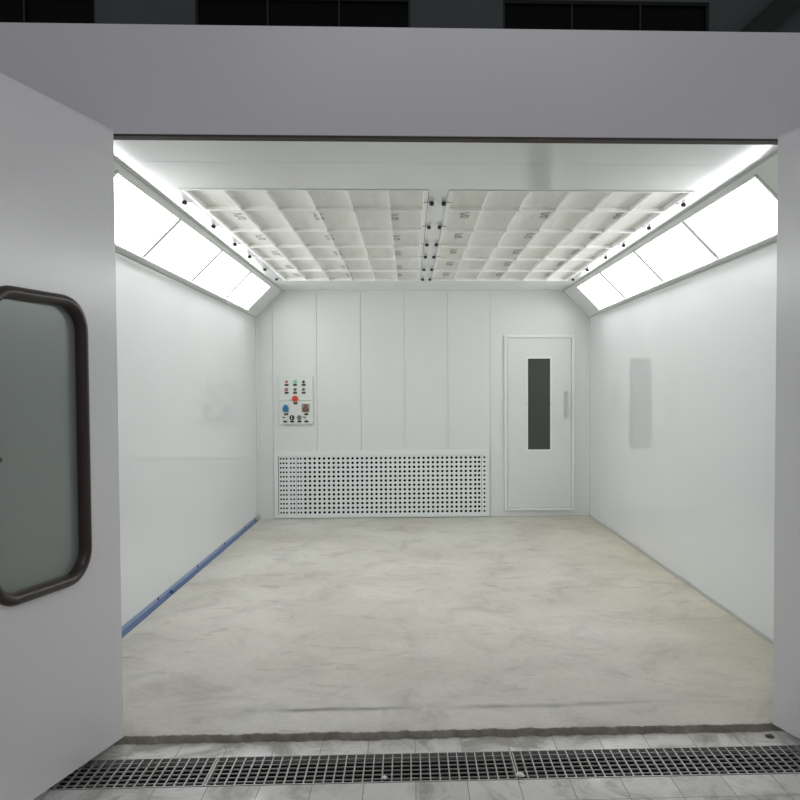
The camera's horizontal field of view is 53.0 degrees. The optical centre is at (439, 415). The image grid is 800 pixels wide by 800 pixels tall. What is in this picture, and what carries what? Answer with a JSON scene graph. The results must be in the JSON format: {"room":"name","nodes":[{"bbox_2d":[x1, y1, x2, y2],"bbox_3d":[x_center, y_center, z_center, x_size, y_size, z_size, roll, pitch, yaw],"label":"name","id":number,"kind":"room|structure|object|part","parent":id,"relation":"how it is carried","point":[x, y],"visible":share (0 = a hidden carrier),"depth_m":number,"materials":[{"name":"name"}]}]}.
{"room":"auto repair garage","nodes":[
{"label":"auto repair garage","id":0,"kind":"room"},
{"bbox_2d":[115,252,257,625],"bbox_3d":[-2.106,0.107,6.543,0.070,2.452,5.989,0,2,-2],"label":"wall","id":1,"kind":"structure","parent":0,"point":[186,357],"depth_m":6.25,"materials":[{"name":"white metal"}]},
{"bbox_2d":[114,170,181,259],"bbox_3d":[-1.847,-1.168,4.791,0.276,0.284,1.178,0,2,-2],"label":"light panel","id":2,"kind":"object","parent":1,"relation":"attached to","point":[141,220],"visible":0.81,"depth_m":4.89,"materials":[{"name":"white plastic"}]},
{"bbox_2d":[144,219,222,283],"bbox_3d":[-1.891,-1.205,5.976,0.276,0.284,1.191,0,2,-2],"label":"light panel","id":3,"kind":"object","parent":1,"relation":"attached to","point":[184,251],"visible":0.97,"depth_m":5.89,"materials":[{"name":"white plastic"}]},
{"bbox_2d":[122,514,259,637],"bbox_3d":[-2.047,1.302,6.579,0.035,0.057,5.971,0,2,-2],"label":"baseboard","id":4,"kind":"structure","parent":1,"relation":"attached to","point":[163,597],"depth_m":6.29,"materials":[{"name":"blue painted metal"}]},
{"bbox_2d":[114,157,282,317],"bbox_3d":[-1.942,-1.254,6.507,0.390,0.376,5.988,0,2,-2],"label":"trim","id":5,"kind":"structure","parent":1,"relation":"attached to","point":[272,292],"depth_m":6.06,"materials":[{"name":"grey metal"}]},
{"bbox_2d":[192,250,251,299],"bbox_3d":[-1.937,-1.242,7.171,0.276,0.284,1.199,0,2,-2],"label":"light panel","id":6,"kind":"object","parent":1,"relation":"attached to","point":[224,273],"visible":0.99,"depth_m":7.09,"materials":[{"name":"white"}]},
{"bbox_2d":[226,272,271,311],"bbox_3d":[-1.980,-1.278,8.323,0.276,0.284,1.102,0,2,-2],"label":"light panel","id":7,"kind":"object","parent":1,"relation":"attached to","point":[252,287],"visible":0.97,"depth_m":8.27,"materials":[{"name":"white plastic"}]},
{"bbox_2d":[0,22,799,138],"bbox_3d":[0.040,-0.127,3.604,4.140,3.151,0.090,0,2,-2],"label":"wall","id":8,"kind":"structure","parent":0,"point":[125,78],"depth_m":3.51,"materials":[{"name":"grey metal"}]},
{"bbox_2d":[0,73,122,799],"bbox_3d":[-1.568,0.117,2.772,0.138,2.651,1.496,0,2,13],"label":"door","id":9,"kind":"structure","parent":8,"relation":"in","point":[61,685],"depth_m":3.11,"materials":[{"name":"grey metal"}]},
{"bbox_2d":[113,134,777,144],"bbox_3d":[0.048,-1.227,3.555,3.025,0.009,0.059,0,2,-2],"label":"seal","id":10,"kind":"object","parent":8,"relation":"attached to","point":[115,136],"visible":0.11,"depth_m":3.54,"materials":[{"name":"grey rubber"}]},
{"bbox_2d":[773,126,799,738],"bbox_3d":[1.747,0.100,2.902,0.137,2.651,1.496,-1,2,-19],"label":"door","id":11,"kind":"structure","parent":8,"relation":"in","point":[786,635],"depth_m":3.52,"materials":[{"name":"grey metal"}]},
{"bbox_2d":[33,516,799,799],"bbox_3d":[0.041,1.576,3.805,28.000,0.334,15.500,0,2,-2],"label":"floor","id":12,"kind":"structure","parent":0,"point":[351,629],"depth_m":4.44,"materials":[{"name":"concrete"}]},
{"bbox_2d":[48,757,217,789],"bbox_3d":[-1.566,1.480,3.267,1.249,0.030,0.252,0,2,-2],"label":"drain grate","id":13,"kind":"object","parent":12,"relation":"on","point":[165,763],"visible":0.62,"depth_m":3.29,"materials":[{"name":"silver metal"}]},
{"bbox_2d":[204,751,517,786],"bbox_3d":[-0.314,1.473,3.314,1.249,0.030,0.252,0,2,-2],"label":"drain grate","id":14,"kind":"object","parent":12,"relation":"on","point":[494,756],"visible":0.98,"depth_m":3.34,"materials":[{"name":"silver metal"}]},
{"bbox_2d":[511,745,799,779],"bbox_3d":[0.938,1.467,3.361,1.249,0.030,0.252,0,2,-2],"label":"drain grate","id":15,"kind":"object","parent":12,"relation":"on","point":[678,752],"visible":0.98,"depth_m":3.38,"materials":[{"name":"silver metal"}]},
{"bbox_2d":[516,772,524,776],"bbox_3d":[0.326,1.450,3.231,0.032,0.014,0.034,-2,2,-38],"label":"paper scrap","id":16,"kind":"object","parent":15,"relation":"on","point":[519,774],"visible":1,"depth_m":3.23,"materials":[{"name":"white paper"}]},
{"bbox_2d":[765,734,774,737],"bbox_3d":[1.483,1.439,3.593,0.037,0.009,0.036,-1,2,-34],"label":"dry leaf","id":17,"kind":"object","parent":12,"relation":"on","point":[766,735],"visible":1,"depth_m":3.59,"materials":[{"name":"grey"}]},
{"bbox_2d":[255,291,588,518],"bbox_3d":[-0.187,-0.159,9.636,4.120,2.774,0.060,0,2,-2],"label":"wall","id":18,"kind":"structure","parent":0,"point":[388,370],"depth_m":9.59,"materials":[{"name":"white metal"}]},
{"bbox_2d":[255,318,258,513],"bbox_3d":[-2.172,0.014,9.526,0.022,2.334,0.020,0,2,-2],"label":"trim","id":19,"kind":"structure","parent":18,"relation":"attached to","point":[256,318],"depth_m":9.52,"materials":[{"name":"white metal"}]},
{"bbox_2d":[279,377,313,423],"bbox_3d":[-1.710,-0.178,9.511,0.404,0.562,0.071,0,2,-2],"label":"control panel","id":20,"kind":"object","parent":18,"relation":"attached to","point":[295,389],"visible":1,"depth_m":9.52,"materials":[{"name":"white metal"}]},
{"bbox_2d":[282,405,288,411],"bbox_3d":[-1.830,-0.087,9.493,0.072,0.083,0.040,0,2,-2],"label":"power socket","id":21,"kind":"object","parent":20,"relation":"attached to","point":[285,408],"depth_m":9.48,"materials":[{"name":"blue plastic"}]},
{"bbox_3d":[-1.597,-0.090,9.520,0.094,0.100,0.004,0,2,-2],"label":"key plate","id":22,"kind":"part","parent":20,"relation":"part of","materials":[{"name":"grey plastic"}]},
{"bbox_2d":[274,449,488,517],"bbox_3d":[-0.691,0.817,9.606,2.576,0.808,0.021,0,2,-2],"label":"air vent","id":23,"kind":"object","parent":18,"relation":"in","point":[312,483],"visible":1,"depth_m":9.61,"materials":[{"name":"white metal"}]},
{"bbox_2d":[283,290,562,291],"bbox_3d":[-0.191,-1.488,9.557,3.336,0.014,0.014,0,2,-2],"label":"trim","id":24,"kind":"structure","parent":18,"relation":"attached to","point":[283,290],"depth_m":9.54,"materials":[{"name":"white metal"}]},
{"bbox_2d":[274,515,586,518],"bbox_3d":[-0.095,1.223,9.646,3.770,0.009,0.012,0,2,-2],"label":"trim","id":25,"kind":"structure","parent":18,"relation":"attached to","point":[542,515],"depth_m":9.64,"materials":[{"name":"grey metal"}]},
{"bbox_2d":[504,335,574,510],"bbox_3d":[1.202,0.089,9.628,0.848,2.116,0.073,0,2,-2],"label":"door","id":26,"kind":"structure","parent":18,"relation":"in","point":[538,369],"depth_m":9.65,"materials":[{"name":"white metal"}]},
{"bbox_3d":[1.523,-0.136,9.611,0.028,0.315,0.028,0,2,-2],"label":"handle","id":27,"kind":"part","parent":26,"relation":"part of","materials":[{"name":"grey metal"}]},
{"bbox_2d":[588,318,589,510],"bbox_3d":[1.803,-0.007,9.675,0.022,2.334,0.020,0,2,-2],"label":"trim","id":28,"kind":"structure","parent":18,"relation":"attached to","point":[588,318],"depth_m":9.66,"materials":[{"name":"white metal"}]},
{"bbox_2d":[113,140,777,290],"bbox_3d":[-0.079,-1.562,6.568,3.396,0.320,5.989,0,2,-2],"label":"ceiling","id":29,"kind":"structure","parent":0,"point":[168,166],"depth_m":4.33,"materials":[{"name":"white metal"}]},
{"bbox_2d":[180,188,428,280],"bbox_3d":[-0.872,-1.422,6.691,1.464,0.052,3.920,0,2,-2],"label":"filter","id":30,"kind":"object","parent":29,"relation":"attached to","point":[299,234],"visible":0.95,"depth_m":5.96,"materials":[{"name":"white fabric"}]},
{"bbox_2d":[431,190,694,280],"bbox_3d":[0.724,-1.430,6.751,1.486,0.052,3.920,0,2,-2],"label":"filter","id":31,"kind":"object","parent":29,"relation":"attached to","point":[488,235],"visible":0.96,"depth_m":6.03,"materials":[{"name":"white fabric"}]},
{"bbox_2d":[95,0,799,32],"bbox_3d":[-0.276,-3.816,11.484,28.000,10.033,0.200,0,2,-2],"label":"wall","id":32,"kind":"structure","parent":0,"point":[724,15],"depth_m":11.35,"materials":[{"name":"grey painted metal"}]},
{"bbox_2d":[0,0,94,23],"bbox_3d":[-6.288,-4.636,11.197,2.970,2.475,0.070,0,2,-2],"label":"window","id":33,"kind":"structure","parent":32,"relation":"in","point":[11,11],"depth_m":11.21,"materials":[{"name":"black glass"}]},
{"bbox_2d":[196,0,409,27],"bbox_3d":[-1.921,-4.659,11.361,3.010,2.475,0.070,0,2,-2],"label":"window","id":34,"kind":"structure","parent":32,"relation":"in","point":[322,13],"depth_m":11.34,"materials":[{"name":"black glass"}]},
{"bbox_2d":[503,1,708,30],"bbox_3d":[2.385,-4.682,11.522,2.970,2.475,0.070,0,2,-2],"label":"window","id":35,"kind":"structure","parent":32,"relation":"in","point":[555,15],"depth_m":11.50,"materials":[{"name":"black glass"}]},
{"bbox_2d":[740,0,799,31],"bbox_3d":[4.811,-5.761,11.395,4.917,4.540,0.230,0,2,-2],"label":"brace","id":36,"kind":"object","parent":32,"relation":"attached to","point":[770,17],"visible":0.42,"depth_m":11.29,"materials":[{"name":"black metal"}]},
{"bbox_2d":[589,242,776,639],"bbox_3d":[1.961,0.085,6.696,0.070,2.452,5.989,0,2,-2],"label":"wall","id":37,"kind":"structure","parent":0,"point":[683,372],"depth_m":6.04,"materials":[{"name":"white metal"}]},
{"bbox_2d":[576,272,624,310],"bbox_3d":[1.688,-1.298,8.460,0.276,0.284,1.102,0,2,-2],"label":"light panel","id":38,"kind":"object","parent":37,"relation":"attached to","point":[596,288],"visible":0.99,"depth_m":8.40,"materials":[{"name":"white plastic"}]},
{"bbox_2d":[599,251,662,299],"bbox_3d":[1.731,-1.262,7.309,0.276,0.284,1.199,0,2,-2],"label":"light panel","id":39,"kind":"object","parent":37,"relation":"attached to","point":[629,275],"visible":1,"depth_m":7.23,"materials":[{"name":"white plastic"}]},
{"bbox_2d":[563,150,777,317],"bbox_3d":[1.786,-1.273,6.646,0.390,0.376,5.988,0,2,-2],"label":"trim","id":40,"kind":"structure","parent":37,"relation":"attached to","point":[766,169],"depth_m":5.52,"materials":[{"name":"grey metal"}]},
{"bbox_2d":[633,221,717,283],"bbox_3d":[1.776,-1.224,6.113,0.276,0.284,1.191,0,2,-2],"label":"light panel","id":41,"kind":"object","parent":37,"relation":"attached to","point":[676,252],"visible":1,"depth_m":6.03,"materials":[{"name":"white plastic"}]},
{"bbox_2d":[589,514,772,643],"bbox_3d":[1.925,1.293,6.728,0.011,0.033,5.971,0,2,-2],"label":"baseboard","id":42,"kind":"structure","parent":37,"relation":"attached to","point":[681,578],"depth_m":6.15,"materials":[{"name":"grey metal"}]},
{"bbox_3d":[1.938,1.302,6.331,0.002,0.026,0.220,0,2,-2],"label":"joint plate","id":43,"kind":"part","parent":42,"relation":"part of","materials":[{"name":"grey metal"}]},
{"bbox_2d":[681,174,776,260],"bbox_3d":[1.821,-1.187,4.928,0.276,0.284,1.178,0,2,-2],"label":"light panel","id":44,"kind":"object","parent":37,"relation":"attached to","point":[744,217],"visible":0.87,"depth_m":4.89,"materials":[{"name":"white plastic"}]}
]}

